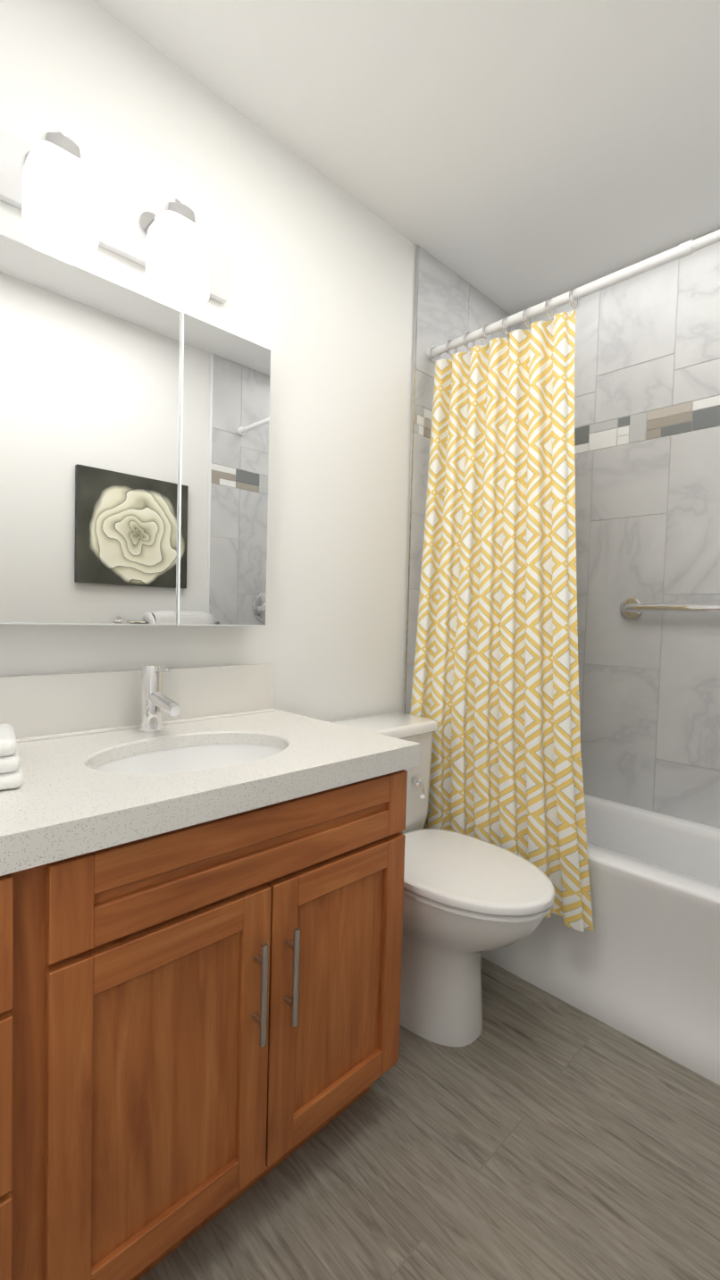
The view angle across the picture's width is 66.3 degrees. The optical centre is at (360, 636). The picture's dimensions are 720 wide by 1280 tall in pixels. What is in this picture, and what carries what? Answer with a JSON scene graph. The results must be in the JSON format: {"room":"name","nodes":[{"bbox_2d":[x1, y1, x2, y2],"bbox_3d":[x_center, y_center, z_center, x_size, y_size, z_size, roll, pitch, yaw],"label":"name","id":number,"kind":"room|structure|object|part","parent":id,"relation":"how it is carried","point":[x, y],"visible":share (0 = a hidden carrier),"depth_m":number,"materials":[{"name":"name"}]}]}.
{"room":"bathroom","nodes":[
{"label":"bathroom","id":0,"kind":"room"},
{"bbox_2d":[0,0,416,721],"bbox_3d":[-0.446,-0.167,1.522,3.124,2.510,0.100,-1,3,-44],"label":"wall","id":1,"kind":"structure","parent":0,"point":[320,288],"depth_m":1.63,"materials":[{"name":"white paint"}]},
{"bbox_2d":[0,127,227,312],"bbox_3d":[-0.514,-0.887,1.185,0.625,0.260,0.222,-1,3,-44],"label":"sconce","id":2,"kind":"object","parent":1,"relation":"attached to","point":[76,212],"visible":1,"depth_m":1.13,"materials":[{"name":"white"}]},
{"bbox_3d":[-0.574,-0.826,1.056,0.115,0.145,0.115,-1,3,-44],"label":"lamp shade","id":3,"kind":"part","parent":2,"relation":"part of","materials":[{"name":"white glass"}]},
{"bbox_3d":[-0.447,-0.966,1.266,0.060,0.085,0.154,-1,3,-44],"label":"arm","id":4,"kind":"part","parent":2,"relation":"part of"},
{"bbox_3d":[-0.403,-0.828,1.222,0.115,0.145,0.115,-1,3,-44],"label":"lamp shade","id":5,"kind":"part","parent":2,"relation":"part of","materials":[{"name":"white glass"}]},
{"bbox_2d":[0,233,270,626],"bbox_3d":[-0.615,-0.399,1.202,0.930,0.743,0.099,-1,3,-44],"label":"upper cabinet","id":6,"kind":"object","parent":1,"relation":"attached to","point":[134,448],"visible":0.91,"depth_m":1.22,"materials":[{"name":"white metal"}]},
{"bbox_3d":[-0.582,-0.397,1.169,0.416,0.743,0.006,-1,3,-44],"label":"door","id":7,"kind":"part","parent":6,"relation":"part of","materials":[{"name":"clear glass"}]},
{"bbox_3d":[-0.340,-0.399,1.404,0.254,0.743,0.006,-1,3,-44],"label":"door","id":8,"kind":"part","parent":6,"relation":"part of","materials":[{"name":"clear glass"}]},
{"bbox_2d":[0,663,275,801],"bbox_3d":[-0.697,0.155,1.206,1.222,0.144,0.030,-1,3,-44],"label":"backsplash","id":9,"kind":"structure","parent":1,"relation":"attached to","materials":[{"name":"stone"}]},
{"bbox_2d":[402,244,420,714],"bbox_3d":[0.176,-0.170,2.050,0.008,2.510,0.010,-1,3,-44],"label":"trim","id":10,"kind":"structure","parent":1,"relation":"attached to","point":[410,476],"depth_m":2.03,"materials":[{"name":"white tile"}]},
{"bbox_2d":[405,246,510,715],"bbox_3d":[0.407,-0.172,2.275,0.636,2.510,0.008,-1,3,-44],"label":"wall tiles","id":11,"kind":"structure","parent":1,"relation":"attached to","point":[452,305],"depth_m":2.08,"materials":[{"name":"stone"}]},
{"bbox_2d":[92,0,719,315],"bbox_3d":[0.155,-1.433,0.892,3.124,0.100,1.724,-1,3,-44],"label":"ceiling","id":12,"kind":"structure","parent":0,"point":[510,157],"depth_m":1.47,"materials":[{"name":"white paint"}]},
{"bbox_2d":[138,957,719,1279],"bbox_3d":[0.084,1.174,0.990,3.124,0.100,1.724,-1,3,-44],"label":"floor","id":13,"kind":"structure","parent":0,"point":[532,1132],"depth_m":1.15,"materials":[{"name":"plastic"}]},
{"bbox_2d":[0,663,421,1279],"bbox_3d":[-0.508,0.591,1.032,1.246,1.028,0.582,-1,3,-44],"label":"bathroom vanity","id":14,"kind":"object","parent":13,"relation":"on","point":[202,869],"visible":1,"depth_m":0.94,"materials":[{"name":"brown wood"}]},
{"bbox_2d":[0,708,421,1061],"bbox_3d":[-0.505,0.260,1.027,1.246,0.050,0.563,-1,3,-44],"label":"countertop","id":15,"kind":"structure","parent":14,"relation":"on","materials":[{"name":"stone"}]},
{"bbox_2d":[0,724,24,790],"bbox_3d":[-0.679,0.195,0.866,0.250,0.081,0.170,0,3,-34],"label":"folded towel","id":16,"kind":"object","parent":15,"relation":"on","point":[11,773],"visible":1,"depth_m":0.86,"materials":[{"name":"white fabric"}]},
{"bbox_2d":[139,664,181,733],"bbox_3d":[-0.458,0.148,1.270,0.052,0.158,0.156,-1,3,-44],"label":"faucet","id":17,"kind":"object","parent":15,"relation":"on","point":[153,699],"depth_m":1.29,"materials":[{"name":"silver metal"}]},
{"bbox_2d":[328,712,555,1046],"bbox_3d":[0.218,0.696,1.619,0.432,0.814,0.713,-1,3,-44],"label":"toilet","id":18,"kind":"object","parent":13,"relation":"on","point":[467,900],"visible":0.69,"depth_m":1.50,"materials":[{"name":"white ceramic"}]},
{"bbox_3d":[0.047,0.475,1.793,0.432,0.394,0.207,-1,3,-44],"label":"tank","id":19,"kind":"part","parent":18,"relation":"part of","materials":[{"name":"white ceramic"}]},
{"bbox_3d":[0.191,0.475,1.734,0.093,0.030,0.099,-1,3,-44],"label":"lever","id":20,"kind":"part","parent":18,"relation":"part of","materials":[{"name":"silver metal"}]},
{"bbox_3d":[0.213,0.891,1.626,0.374,0.424,0.677,-1,3,-44],"label":"bowl","id":21,"kind":"part","parent":18,"relation":"part of","materials":[{"name":"white ceramic"}]},
{"bbox_3d":[0.287,0.660,1.548,0.388,0.044,0.518,-1,3,-44],"label":"seat","id":22,"kind":"part","parent":18,"relation":"part of","materials":[{"name":"white ceramic"}]},
{"bbox_2d":[481,793,719,1085],"bbox_3d":[0.924,0.884,1.787,0.584,0.465,1.505,-1,3,-44],"label":"bathtub","id":23,"kind":"object","parent":13,"relation":"on","point":[641,963],"visible":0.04,"depth_m":1.57,"materials":[{"name":"white ceramic"}]},
{"bbox_3d":[1.204,-0.140,1.994,0.100,2.510,1.524,-1,3,-44],"label":"wall","id":24,"kind":"structure","parent":0,"visible":0},
{"bbox_2d":[512,228,719,828],"bbox_3d":[1.171,-0.369,1.948,0.008,2.050,1.524,-1,3,-44],"label":"wall tiles","id":25,"kind":"structure","parent":24,"relation":"attached to","point":[647,408],"depth_m":2.04,"materials":[{"name":"tile"}]},
{"bbox_2d":[620,597,719,618],"bbox_3d":[1.180,-0.097,1.885,0.070,0.080,0.580,-1,3,-44],"label":"grab rail","id":26,"kind":"object","parent":25,"relation":"attached to","point":[632,608],"visible":1,"depth_m":1.96,"materials":[{"name":"silver metal"}]},
{"bbox_3d":[1.429,-0.103,1.158,0.726,2.510,0.008,-1,3,-44],"label":"wall tiles","id":27,"kind":"structure","parent":0,"visible":0},
{"bbox_2d":[410,229,719,931],"bbox_3d":[0.735,-0.104,1.541,0.137,1.897,1.506,-1,3,-44],"label":"shower curtain","id":28,"kind":"object","parent":27,"relation":"attached to","point":[496,684],"visible":0.9,"depth_m":1.78,"materials":[{"name":"yellow fabric"}]},
{"bbox_3d":[0.788,-1.030,1.533,0.044,0.044,1.506,-1,3,-44],"label":"rod","id":29,"kind":"part","parent":28,"relation":"part of","materials":[{"name":"white plastic"}]}
]}

